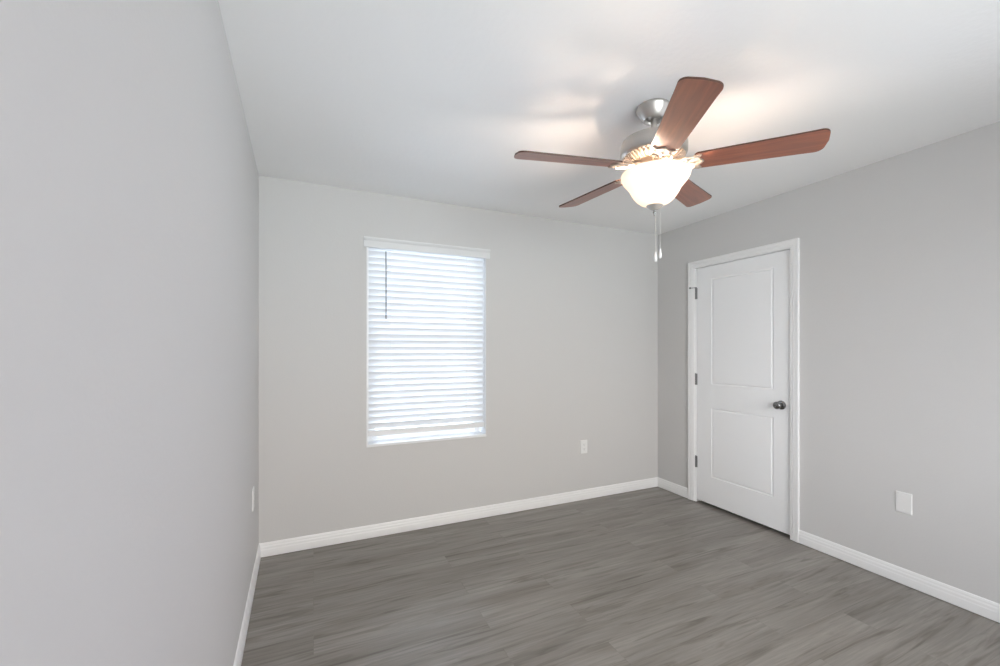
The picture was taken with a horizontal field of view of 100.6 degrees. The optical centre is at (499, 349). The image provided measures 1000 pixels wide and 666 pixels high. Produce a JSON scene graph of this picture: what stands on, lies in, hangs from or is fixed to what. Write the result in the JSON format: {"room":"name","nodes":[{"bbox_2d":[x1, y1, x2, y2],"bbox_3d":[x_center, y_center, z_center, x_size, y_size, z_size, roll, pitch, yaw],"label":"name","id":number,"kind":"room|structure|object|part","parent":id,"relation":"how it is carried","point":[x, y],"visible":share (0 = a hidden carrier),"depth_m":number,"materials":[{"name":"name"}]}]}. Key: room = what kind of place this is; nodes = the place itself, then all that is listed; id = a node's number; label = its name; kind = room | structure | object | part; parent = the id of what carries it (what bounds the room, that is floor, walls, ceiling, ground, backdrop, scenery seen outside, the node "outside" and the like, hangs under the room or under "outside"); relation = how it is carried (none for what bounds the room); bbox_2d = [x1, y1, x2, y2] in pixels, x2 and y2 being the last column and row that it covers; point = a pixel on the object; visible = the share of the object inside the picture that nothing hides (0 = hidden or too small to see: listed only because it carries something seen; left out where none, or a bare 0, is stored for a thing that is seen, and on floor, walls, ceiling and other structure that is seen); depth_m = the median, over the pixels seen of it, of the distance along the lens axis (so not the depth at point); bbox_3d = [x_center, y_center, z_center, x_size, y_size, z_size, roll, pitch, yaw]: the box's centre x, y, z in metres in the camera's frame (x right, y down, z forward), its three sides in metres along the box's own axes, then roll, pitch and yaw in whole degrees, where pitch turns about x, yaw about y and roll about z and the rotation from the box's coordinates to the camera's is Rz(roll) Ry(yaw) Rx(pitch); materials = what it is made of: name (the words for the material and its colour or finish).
{"room":"empty bedroom","nodes":[
{"label":"empty bedroom","id":0,"kind":"room"},
{"bbox_2d":[0,0,258,665],"bbox_3d":[-0.652,0.110,0.654,0.140,2.440,4.813,0,0,-26],"label":"wall","id":1,"kind":"structure","parent":0,"point":[129,177],"depth_m":0.61,"materials":[{"name":"grey paint"}]},
{"bbox_2d":[233,544,260,665],"bbox_3d":[-0.587,1.283,0.694,0.014,0.088,4.348,0,0,-26],"label":"baseboard","id":2,"kind":"structure","parent":1,"relation":"attached to","point":[243,633],"depth_m":2.00,"materials":[{"name":"white paint"}]},
{"bbox_2d":[252,486,254,510],"bbox_3d":[-1.371,0.830,2.307,0.008,0.118,0.072,0,0,-26],"label":"wall outlet","id":3,"kind":"object","parent":1,"relation":"attached to","point":[253,493],"visible":1,"depth_m":2.29,"materials":[{"name":"white plastic"}]},
{"bbox_3d":[-1.372,0.830,2.307,0.006,0.118,0.072,0,0,-26],"label":"plate","id":4,"kind":"part","parent":3,"relation":"part of","materials":[{"name":"white plastic"}]},
{"bbox_2d":[259,175,657,542],"bbox_3d":[-0.046,0.110,3.429,3.367,2.440,0.200,0,0,-24],"label":"wall","id":5,"kind":"structure","parent":0,"point":[572,308],"depth_m":3.18,"materials":[{"name":"grey paint"}]},
{"bbox_2d":[366,247,485,446],"bbox_3d":[-0.559,-0.040,3.181,0.908,1.460,0.183,0,0,-24],"label":"window","id":6,"kind":"structure","parent":5,"relation":"in","point":[396,439],"depth_m":3.15,"materials":[{"name":"white plastic"}]},
{"bbox_3d":[-0.583,-0.043,3.232,0.882,1.427,0.070,0,0,-24],"label":"frame","id":7,"kind":"part","parent":6,"relation":"part of","materials":[{"name":"white plastic"}]},
{"bbox_3d":[-0.577,0.297,3.219,0.810,0.709,0.026,0,0,-24],"label":"sash","id":8,"kind":"part","parent":6,"relation":"part of","materials":[{"name":"white plastic"}]},
{"bbox_3d":[-0.549,0.680,3.158,0.908,0.020,0.133,0,0,-24],"label":"sill","id":9,"kind":"part","parent":6,"relation":"part of","materials":[{"name":"white plastic"}]},
{"bbox_2d":[364,236,489,436],"bbox_3d":[-0.528,-0.086,3.125,0.956,1.407,0.084,0,0,-24],"label":"window blind","id":10,"kind":"object","parent":6,"relation":"attached to","point":[425,300],"visible":0.99,"depth_m":3.12,"materials":[{"name":"white plastic"}]},
{"bbox_3d":[-0.536,0.598,3.139,0.884,0.040,0.050,0,0,-24],"label":"rail","id":11,"kind":"part","parent":10,"relation":"part of","materials":[{"name":"white plastic"}]},
{"bbox_3d":[-0.259,-0.072,3.232,0.003,1.316,0.004,0,0,-24],"label":"ladder cord","id":12,"kind":"part","parent":10,"relation":"part of","materials":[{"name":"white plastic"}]},
{"bbox_2d":[259,477,657,557],"bbox_3d":[-0.002,1.283,3.332,3.366,0.088,0.014,0,0,-24],"label":"baseboard","id":13,"kind":"structure","parent":5,"relation":"attached to","point":[289,545],"depth_m":3.12,"materials":[{"name":"white paint"}]},
{"bbox_2d":[580,440,586,453],"bbox_3d":[0.743,0.862,3.670,0.072,0.118,0.008,0,0,-24],"label":"wall outlet","id":14,"kind":"object","parent":5,"relation":"attached to","point":[583,443],"visible":1,"depth_m":3.66,"materials":[{"name":"white plastic"}]},
{"bbox_2d":[218,0,999,234],"bbox_3d":[0.890,-1.160,1.346,3.647,0.100,4.807,0,0,-24],"label":"ceiling","id":15,"kind":"structure","parent":0,"point":[429,100],"depth_m":1.74,"materials":[{"name":"white paint"}]},
{"bbox_2d":[514,76,830,261],"bbox_3d":[0.677,-0.755,1.934,1.250,0.708,1.221,0,0,-24],"label":"ceiling fan","id":16,"kind":"object","parent":15,"relation":"hanging from","point":[656,174],"visible":1,"depth_m":1.78,"materials":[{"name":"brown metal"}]},
{"bbox_3d":[0.299,-0.837,1.829,0.478,0.036,0.136,0,1,-11],"label":"fan blade","id":17,"kind":"part","parent":16,"relation":"part of","materials":[{"name":"brown wood"}]},
{"bbox_3d":[0.506,-0.844,2.266,0.136,0.036,0.478,0,1,-29],"label":"fan blade","id":18,"kind":"part","parent":16,"relation":"part of","materials":[{"name":"brown wood"}]},
{"bbox_3d":[0.714,-0.530,1.905,0.002,0.172,0.002,0,0,-24],"label":"pull chain","id":19,"kind":"part","parent":16,"relation":"part of","materials":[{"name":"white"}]},
{"bbox_3d":[0.712,-0.733,1.907,0.302,0.154,0.302,0,1,-24],"label":"lamp shade","id":20,"kind":"part","parent":16,"relation":"part of","materials":[{"name":"white glass"}]},
{"bbox_3d":[0.650,-0.827,1.498,0.136,0.036,0.478,1,1,7],"label":"fan blade","id":21,"kind":"part","parent":16,"relation":"part of","materials":[{"name":"brown wood"}]},
{"bbox_3d":[0.985,-0.839,2.204,0.136,0.036,0.478,2,2,43],"label":"fan blade","id":22,"kind":"part","parent":16,"relation":"part of","materials":[{"name":"brown wood"}]},
{"bbox_3d":[1.075,-0.828,1.729,0.478,0.036,0.136,1,1,25],"label":"fan blade","id":23,"kind":"part","parent":16,"relation":"part of","materials":[{"name":"brown wood"}]},
{"bbox_2d":[241,487,999,665],"bbox_3d":[0.890,1.380,1.346,3.647,0.100,4.807,0,0,-24],"label":"floor","id":24,"kind":"structure","parent":0,"point":[655,576],"depth_m":2.18,"materials":[{"name":"grey plastic"}]},
{"bbox_2d":[658,121,999,603],"bbox_3d":[2.485,0.110,2.074,0.140,2.440,4.347,0,0,-24],"label":"wall","id":25,"kind":"structure","parent":0,"point":[900,254],"depth_m":2.39,"materials":[{"name":"grey paint"}]},
{"bbox_2d":[658,477,687,497],"bbox_3d":[1.601,1.283,3.856,0.014,0.088,0.369,0,0,-24],"label":"baseboard","id":26,"kind":"structure","parent":25,"relation":"attached to","point":[680,490],"depth_m":3.84,"materials":[{"name":"white paint"}]},
{"bbox_2d":[689,250,789,534],"bbox_3d":[1.856,0.302,3.284,0.103,2.008,0.836,0,0,-24],"label":"door","id":27,"kind":"structure","parent":25,"relation":"in","point":[742,378],"depth_m":3.21,"materials":[{"name":"white paint"}]},
{"bbox_3d":[1.984,0.399,2.957,0.067,0.065,0.065,0,0,-24],"label":"knob","id":28,"kind":"part","parent":27,"relation":"part of","materials":[{"name":"silver metal"}]},
{"bbox_2d":[688,238,799,542],"bbox_3d":[1.927,0.282,3.296,0.157,2.096,0.919,0,0,-24],"label":"door frame","id":29,"kind":"structure","parent":25,"relation":"attached to","point":[793,245],"depth_m":2.94,"materials":[{"name":"white paint"}]},
{"bbox_2d":[798,530,999,622],"bbox_3d":[2.679,1.283,1.456,0.014,0.088,3.060,0,0,-24],"label":"baseboard","id":30,"kind":"structure","parent":25,"relation":"attached to","point":[976,604],"depth_m":2.32,"materials":[{"name":"white paint"}]},
{"bbox_2d":[896,491,911,514],"bbox_3d":[2.282,0.868,2.346,0.007,0.118,0.072,0,0,-24],"label":"wall plate","id":31,"kind":"object","parent":25,"relation":"attached to","point":[903,500],"visible":1,"depth_m":2.34,"materials":[{"name":"white plastic"}]}
]}

